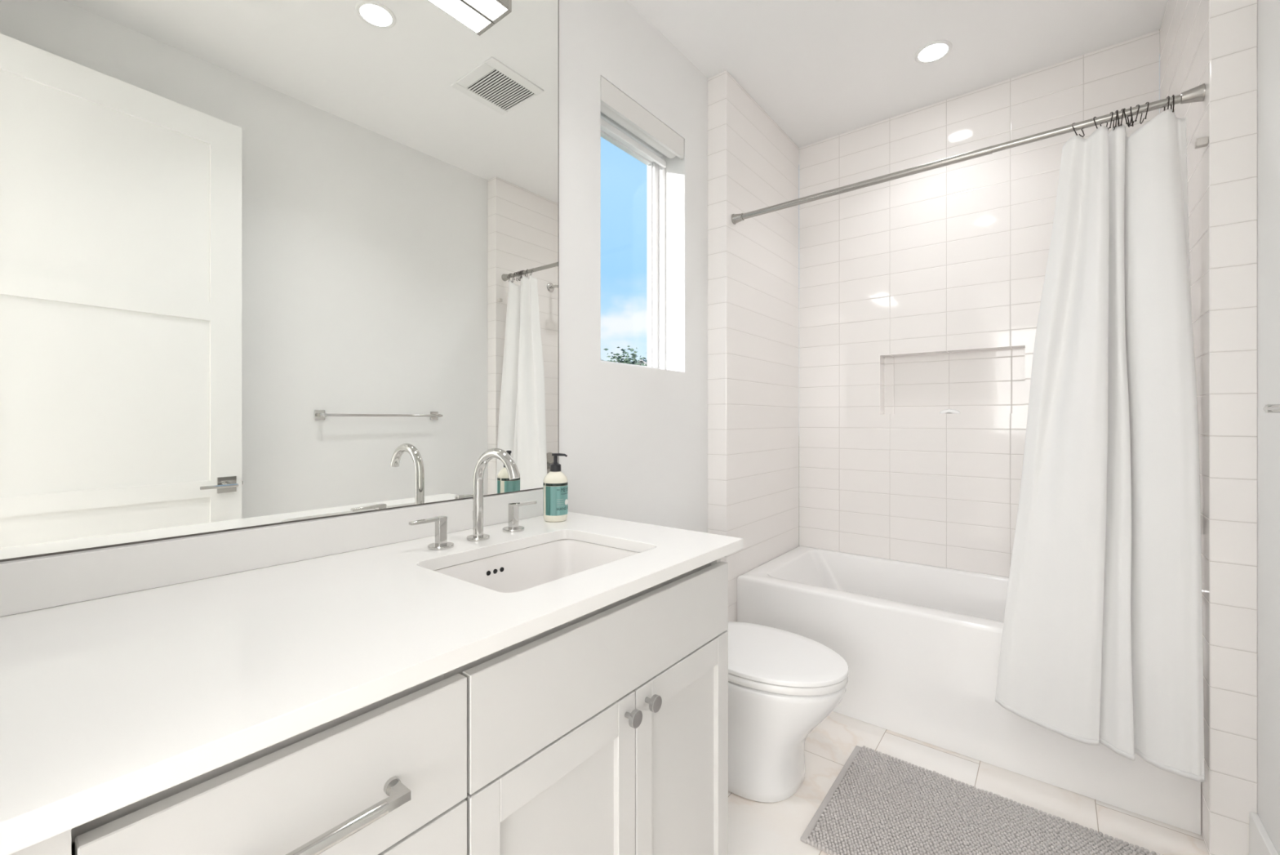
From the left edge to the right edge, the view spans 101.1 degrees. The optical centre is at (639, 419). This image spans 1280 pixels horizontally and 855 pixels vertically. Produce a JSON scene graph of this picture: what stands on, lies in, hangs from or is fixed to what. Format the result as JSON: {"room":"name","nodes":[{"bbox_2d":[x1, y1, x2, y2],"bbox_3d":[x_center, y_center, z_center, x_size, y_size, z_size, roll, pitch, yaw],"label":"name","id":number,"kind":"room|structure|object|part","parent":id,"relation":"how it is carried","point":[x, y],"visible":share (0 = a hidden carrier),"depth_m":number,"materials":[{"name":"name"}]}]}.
{"room":"bathroom","nodes":[
{"label":"bathroom","id":0,"kind":"room"},
{"bbox_2d":[559,0,707,533],"bbox_3d":[-0.149,-0.187,2.035,0.200,2.814,3.398,0,0,38],"label":"wall","id":1,"kind":"structure","parent":0,"point":[633,439],"depth_m":2.01,"materials":[{"name":"white paint"}]},
{"bbox_2d":[0,488,543,616],"bbox_3d":[-0.649,0.257,1.213,0.026,0.079,1.248,0,0,38],"label":"backsplash","id":2,"kind":"structure","parent":1,"relation":"attached to","point":[37,583],"depth_m":1.00,"materials":[{"name":"white stone"}]},
{"bbox_2d":[0,0,559,561],"bbox_3d":[-0.653,-0.591,1.223,0.007,1.617,1.253,0,0,38],"label":"wall mirror","id":3,"kind":"object","parent":1,"relation":"attached to","point":[263,263],"visible":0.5,"depth_m":1.08,"materials":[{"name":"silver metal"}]},
{"bbox_2d":[462,0,511,23],"bbox_3d":[-0.577,-1.171,1.255,0.074,0.063,0.613,0,0,38],"label":"vanity light","id":4,"kind":"object","parent":3,"relation":"attached to","point":[495,11],"visible":1,"depth_m":1.46,"materials":[{"name":"silver metal"}]},
{"bbox_3d":[-0.391,-1.171,1.491,0.074,0.063,0.012,0,0,38],"label":"plate","id":5,"kind":"part","parent":4,"relation":"part of","materials":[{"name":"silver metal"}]},
{"bbox_2d":[600,112,684,373],"bbox_3d":[-0.041,-0.704,2.153,0.174,0.997,0.548,0,0,38],"label":"window","id":6,"kind":"structure","parent":1,"relation":"in","point":[655,173],"depth_m":2.36,"materials":[{"name":"white plastic"}]},
{"bbox_3d":[-0.089,-0.698,2.190,0.043,0.961,0.500,0,0,38],"label":"sash","id":7,"kind":"part","parent":6,"relation":"part of","materials":[{"name":"white plastic"}]},
{"bbox_2d":[600,75,684,168],"bbox_3d":[-0.014,-1.176,2.124,0.102,0.102,0.535,0,0,38],"label":"roller blind","id":8,"kind":"object","parent":6,"relation":"attached to","point":[615,104],"visible":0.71,"depth_m":2.09,"materials":[{"name":"white fabric"}]},
{"bbox_3d":[-0.047,-1.139,2.153,0.014,0.027,0.518,0,0,38],"label":"rail","id":9,"kind":"part","parent":8,"relation":"part of","materials":[{"name":"white plastic"}]},
{"bbox_3d":[-0.013,-0.207,2.131,0.104,0.004,0.546,0,0,38],"label":"sill","id":10,"kind":"part","parent":6,"relation":"part of","materials":[{"name":"white paint"}]},
{"bbox_2d":[707,70,799,622],"bbox_3d":[0.625,-0.187,2.778,0.100,2.814,0.874,0,0,38],"label":"wall","id":11,"kind":"structure","parent":0,"point":[753,165],"depth_m":2.60,"materials":[{"name":"tile"}]},
{"bbox_2d":[731,83,1205,224],"bbox_3d":[1.033,-0.940,1.990,1.515,0.058,0.047,0,0,38],"label":"shower rod","id":12,"kind":"object","parent":11,"relation":"attached to","point":[1197,94],"visible":1,"depth_m":1.84,"materials":[{"name":"silver metal"}]},
{"bbox_2d":[1071,123,1084,137],"bbox_3d":[1.407,-0.930,1.692,0.033,0.056,0.024,0,0,-7],"label":"curtain hook","id":13,"kind":"object","parent":12,"relation":"hanging from","point":[1073,123],"visible":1,"depth_m":1.69,"materials":[{"name":"grey metal"}]},
{"bbox_2d":[1093,116,1102,128],"bbox_3d":[1.446,-0.930,1.663,0.033,0.059,0.017,0,0,-22],"label":"curtain hook","id":14,"kind":"object","parent":12,"relation":"hanging from","point":[1094,117],"visible":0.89,"depth_m":1.66,"materials":[{"name":"grey metal"}]},
{"bbox_2d":[1106,111,1113,128],"bbox_3d":[1.468,-0.930,1.648,0.012,0.060,0.033,0,0,22],"label":"curtain hook","id":15,"kind":"object","parent":12,"relation":"hanging from","point":[1112,113],"visible":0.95,"depth_m":1.63,"materials":[{"name":"grey metal"}]},
{"bbox_2d":[995,109,1204,782],"bbox_3d":[1.409,0.040,1.653,0.489,1.912,0.176,0,0,38],"label":"shower curtain","id":16,"kind":"object","parent":15,"relation":"hanging from","point":[1102,637],"visible":1,"depth_m":1.61,"materials":[{"name":"white fabric"}]},
{"bbox_2d":[1112,110,1117,130],"bbox_3d":[1.479,-0.930,1.640,0.008,0.061,0.033,0,0,31],"label":"curtain hook","id":17,"kind":"object","parent":12,"relation":"hanging from","point":[1116,110],"visible":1,"depth_m":1.63,"materials":[{"name":"grey metal"}]},
{"bbox_2d":[1117,108,1124,125],"bbox_3d":[1.488,-0.930,1.632,0.010,0.060,0.033,0,0,25],"label":"curtain hook","id":18,"kind":"object","parent":12,"relation":"hanging from","point":[1122,109],"visible":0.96,"depth_m":1.62,"materials":[{"name":"grey metal"}]},
{"bbox_2d":[1123,108,1129,127],"bbox_3d":[1.499,-0.930,1.623,0.033,0.060,0.012,0,0,-35],"label":"curtain hook","id":19,"kind":"object","parent":12,"relation":"hanging from","point":[1126,122],"visible":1,"depth_m":1.62,"materials":[{"name":"grey metal"}]},
{"bbox_2d":[1129,106,1133,126],"bbox_3d":[1.509,-0.930,1.616,0.007,0.061,0.033,0,0,44],"label":"curtain hook","id":20,"kind":"object","parent":12,"relation":"hanging from","point":[1131,106],"visible":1,"depth_m":1.61,"materials":[{"name":"grey metal"}]},
{"bbox_2d":[1129,104,1139,126],"bbox_3d":[1.513,-0.930,1.612,0.014,0.060,0.033,0,0,15],"label":"curtain hook","id":21,"kind":"object","parent":12,"relation":"hanging from","point":[1137,104],"visible":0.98,"depth_m":1.60,"materials":[{"name":"grey metal"}]},
{"bbox_2d":[1139,102,1149,124],"bbox_3d":[1.530,-0.930,1.598,0.013,0.060,0.033,0,0,19],"label":"curtain hook","id":22,"kind":"object","parent":12,"relation":"hanging from","point":[1140,122],"visible":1,"depth_m":1.59,"materials":[{"name":"grey metal"}]},
{"bbox_2d":[1164,96,1169,111],"bbox_3d":[1.568,-0.930,1.569,0.008,0.061,0.033,0,0,31],"label":"curtain hook","id":23,"kind":"object","parent":12,"relation":"hanging from","point":[1168,97],"visible":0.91,"depth_m":1.56,"materials":[{"name":"grey metal"}]},
{"bbox_2d":[1170,94,1174,112],"bbox_3d":[1.578,-0.931,1.562,0.005,0.061,0.033,2,1,35],"label":"curtain hook","id":24,"kind":"object","parent":12,"relation":"hanging from","point":[1173,95],"visible":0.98,"depth_m":1.55,"materials":[{"name":"grey metal"}]},
{"bbox_2d":[627,0,1168,147],"bbox_3d":[0.601,-1.645,1.447,2.104,0.100,3.398,0,0,38],"label":"ceiling","id":25,"kind":"structure","parent":0,"point":[820,69],"depth_m":2.22,"materials":[{"name":"white paint"}]},
{"bbox_2d":[914,40,952,63],"bbox_3d":[1.272,-1.592,2.286,0.144,0.005,0.144,0,0,38],"label":"recessed light","id":26,"kind":"object","parent":25,"relation":"in","point":[935,51],"visible":1,"depth_m":2.28,"materials":[{"name":"white paint"}]},
{"bbox_2d":[728,711,1208,854],"bbox_3d":[0.601,1.270,1.447,2.104,0.100,3.398,0,0,38],"label":"floor","id":27,"kind":"structure","parent":0,"point":[754,827],"depth_m":1.68,"materials":[{"name":"tile"}]},
{"bbox_2d":[9,669,466,854],"bbox_3d":[-0.623,0.772,0.715,0.680,0.896,0.494,0,0,38],"label":"base cabinet","id":28,"kind":"object","parent":27,"relation":"on","point":[388,775],"visible":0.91,"depth_m":0.58,"materials":[{"name":"white paint"}]},
{"bbox_3d":[-0.334,0.442,0.565,0.038,0.018,0.172,0,0,38],"label":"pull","id":29,"kind":"part","parent":28,"relation":"part of","materials":[{"name":"silver metal"}]},
{"bbox_3d":[-0.356,0.657,0.583,0.020,0.274,0.366,0,0,38],"label":"drawer","id":30,"kind":"part","parent":28,"relation":"part of","materials":[{"name":"white paint"}]},
{"bbox_2d":[454,558,728,854],"bbox_3d":[-0.249,0.772,1.200,0.669,0.896,0.730,0,0,38],"label":"base cabinet","id":31,"kind":"object","parent":27,"relation":"on","point":[603,731],"visible":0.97,"depth_m":0.96,"materials":[{"name":"white paint"}]},
{"bbox_2d":[0,511,742,854],"bbox_3d":[-0.393,0.310,1.025,0.662,0.026,1.267,0,0,38],"label":"countertop","id":32,"kind":"structure","parent":31,"relation":"on","point":[109,704],"depth_m":0.68,"materials":[{"name":"white stone"}]},
{"bbox_2d":[408,448,536,550],"bbox_3d":[-0.355,0.183,1.284,0.194,0.229,0.374,0,0,38],"label":"faucet","id":33,"kind":"object","parent":32,"relation":"on","point":[441,543],"visible":1,"depth_m":1.29,"materials":[{"name":"silver metal"}]},
{"bbox_3d":[-0.483,0.230,1.201,0.021,0.008,0.085,0,0,38],"label":"lever","id":34,"kind":"part","parent":33,"relation":"part of","materials":[{"name":"silver metal"}]},
{"bbox_3d":[-0.463,0.294,1.227,0.058,0.007,0.058,0,0,38],"label":"handle","id":35,"kind":"part","parent":33,"relation":"part of","materials":[{"name":"silver metal"}]},
{"bbox_3d":[-0.463,0.258,1.227,0.021,0.066,0.021,0,0,38],"label":"post","id":36,"kind":"part","parent":33,"relation":"part of","materials":[{"name":"silver metal"}]},
{"bbox_3d":[-0.348,0.180,1.270,0.165,0.223,0.024,0,0,38],"label":"spout","id":37,"kind":"part","parent":33,"relation":"part of","materials":[{"name":"silver metal"}]},
{"bbox_3d":[-0.340,0.294,1.414,0.058,0.007,0.058,0,0,38],"label":"handle","id":38,"kind":"part","parent":33,"relation":"part of","materials":[{"name":"silver metal"}]},
{"bbox_3d":[-0.340,0.258,1.414,0.021,0.066,0.021,0,0,38],"label":"post","id":39,"kind":"part","parent":33,"relation":"part of","materials":[{"name":"silver metal"}]},
{"bbox_3d":[-0.320,0.230,1.440,0.021,0.008,0.085,0,0,38],"label":"lever","id":40,"kind":"part","parent":33,"relation":"part of","materials":[{"name":"silver metal"}]},
{"bbox_2d":[433,538,639,592],"bbox_3d":[-0.212,0.402,1.166,0.380,0.155,0.500,0,0,38],"label":"sink basin","id":41,"kind":"object","parent":32,"relation":"in","point":[519,570],"visible":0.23,"depth_m":1.33,"materials":[{"name":"white ceramic"}]},
{"bbox_2d":[542,453,568,521],"bbox_3d":[-0.249,0.198,1.556,0.073,0.198,0.072,0,0,38],"label":"soap bottle","id":42,"kind":"object","parent":32,"relation":"on","point":[555,486],"visible":1,"depth_m":1.53,"materials":[{"name":"white plastic"}]},
{"bbox_3d":[-0.267,0.235,1.526,0.017,0.084,0.001,0,0,29],"label":"panel","id":43,"kind":"part","parent":42,"relation":"part of","materials":[{"name":"teal paper"}]},
{"bbox_3d":[-0.129,0.818,0.873,0.020,0.595,0.364,0,0,38],"label":"door","id":44,"kind":"part","parent":31,"relation":"part of","materials":[{"name":"white paint"}]},
{"bbox_3d":[-0.133,0.818,0.877,0.007,0.471,0.267,0,0,38],"label":"panel","id":45,"kind":"part","parent":31,"relation":"part of","materials":[{"name":"white paint"}]},
{"bbox_3d":[-0.015,0.552,0.980,0.028,0.031,0.031,0,0,38],"label":"knob","id":46,"kind":"part","parent":31,"relation":"part of","materials":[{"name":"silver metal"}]},
{"bbox_3d":[0.023,0.550,1.028,0.028,0.031,0.031,0,0,38],"label":"knob","id":47,"kind":"part","parent":31,"relation":"part of","materials":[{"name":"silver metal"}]},
{"bbox_3d":[0.098,0.818,1.162,0.020,0.595,0.364,0,0,38],"label":"door","id":48,"kind":"part","parent":31,"relation":"part of","materials":[{"name":"white paint"}]},
{"bbox_3d":[0.093,0.818,1.165,0.007,0.471,0.267,0,0,38],"label":"panel","id":49,"kind":"part","parent":31,"relation":"part of","materials":[{"name":"white paint"}]},
{"bbox_2d":[726,621,848,802],"bbox_3d":[0.349,0.858,1.887,0.761,0.724,0.407,0,0,38],"label":"toilet","id":50,"kind":"object","parent":27,"relation":"on","point":[782,684],"visible":0.5,"depth_m":1.68,"materials":[{"name":"white ceramic"}]},
{"bbox_3d":[0.352,1.030,1.884,0.740,0.379,0.401,0,0,38],"label":"bowl","id":51,"kind":"part","parent":50,"relation":"part of","materials":[{"name":"white ceramic"}]},
{"bbox_3d":[0.433,0.802,1.821,0.547,0.020,0.407,0,0,38],"label":"lid","id":52,"kind":"part","parent":50,"relation":"part of","materials":[{"name":"white plastic"}]},
{"bbox_3d":[0.432,0.826,1.822,0.548,0.028,0.404,0,0,38],"label":"seat","id":53,"kind":"part","parent":50,"relation":"part of","materials":[{"name":"white plastic"}]},
{"bbox_2d":[737,545,1200,834],"bbox_3d":[1.290,0.977,2.318,1.514,0.485,0.774,0,0,38],"label":"bathtub","id":54,"kind":"object","parent":27,"relation":"on","point":[920,644],"visible":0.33,"depth_m":2.03,"materials":[{"name":"white ceramic"}]},
{"bbox_2d":[800,745,1164,854],"bbox_3d":[0.977,1.210,1.477,0.869,0.018,0.563,0,0,38],"label":"bath mat","id":55,"kind":"object","parent":27,"relation":"on","point":[877,803],"visible":1,"depth_m":1.58,"materials":[{"name":"grey fabric"}]},
{"bbox_2d":[799,30,1159,577],"bbox_3d":[1.592,-0.187,2.702,1.516,2.814,0.200,0,0,38],"label":"wall","id":56,"kind":"structure","parent":0,"point":[920,294],"depth_m":2.67,"materials":[{"name":"tile"}]},
{"bbox_2d":[939,408,959,413],"bbox_3d":[1.554,-0.042,2.644,0.092,0.023,0.064,0,0,38],"label":"soap dish","id":57,"kind":"object","parent":56,"relation":"on","point":[946,411],"visible":0.99,"depth_m":2.62,"materials":[{"name":"white ceramic"}]},
{"bbox_2d":[1160,0,1257,854],"bbox_3d":[1.891,-0.187,1.784,0.089,2.814,0.874,0,0,38],"label":"wall","id":58,"kind":"structure","parent":0,"point":[1213,43],"depth_m":1.45,"materials":[{"name":"tile"}]},
{"bbox_2d":[1194,136,1208,148],"bbox_3d":[1.592,-0.785,1.494,0.024,0.020,0.024,0,0,38],"label":"clip","id":59,"kind":"object","parent":58,"relation":"attached to","point":[1201,142],"visible":1,"depth_m":1.49,"materials":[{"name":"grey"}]},
{"bbox_2d":[1257,0,1279,854],"bbox_3d":[1.350,-0.187,0.859,0.200,2.814,3.398,0,0,38],"label":"wall","id":60,"kind":"structure","parent":0,"point":[1268,11],"depth_m":1.33,"materials":[{"name":"white paint"}]},
{"bbox_2d":[1248,811,1278,854],"bbox_3d":[0.971,1.137,0.551,0.016,0.165,2.202,0,0,38],"label":"baseboard","id":61,"kind":"structure","parent":60,"relation":"attached to","point":[1260,842],"depth_m":1.36,"materials":[{"name":"white paint"}]},
{"bbox_2d":[1262,404,1279,413],"bbox_3d":[1.196,-0.024,0.880,0.066,0.050,0.685,0,0,38],"label":"towel bar","id":62,"kind":"object","parent":60,"relation":"attached to","point":[1268,408],"visible":1,"depth_m":1.13,"materials":[{"name":"silver metal"}]},
{"label":"outside","id":63,"kind":"structure","parent":0,"visible":0},
{"bbox_3d":[-16.052,4.470,44.355,200.000,0.100,230.000,0,0,38],"label":"ground","id":64,"kind":"structure","parent":63,"visible":0},
{"bbox_2d":[600,345,647,365],"bbox_3d":[-1.630,0.397,25.817,4.787,8.065,4.754,0,0,38],"label":"tree","id":65,"kind":"object","parent":64,"relation":"on","point":[628,361],"visible":0.06,"depth_m":25.78,"materials":[{"name":"green plant"}]},
{"bbox_2d":[637,359,647,364],"bbox_3d":[2.806,-0.265,46.851,7.000,9.370,8.800,0,0,38],"label":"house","id":66,"kind":"structure","parent":64,"relation":"on","point":[645,362],"depth_m":43.43,"materials":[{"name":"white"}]}
]}

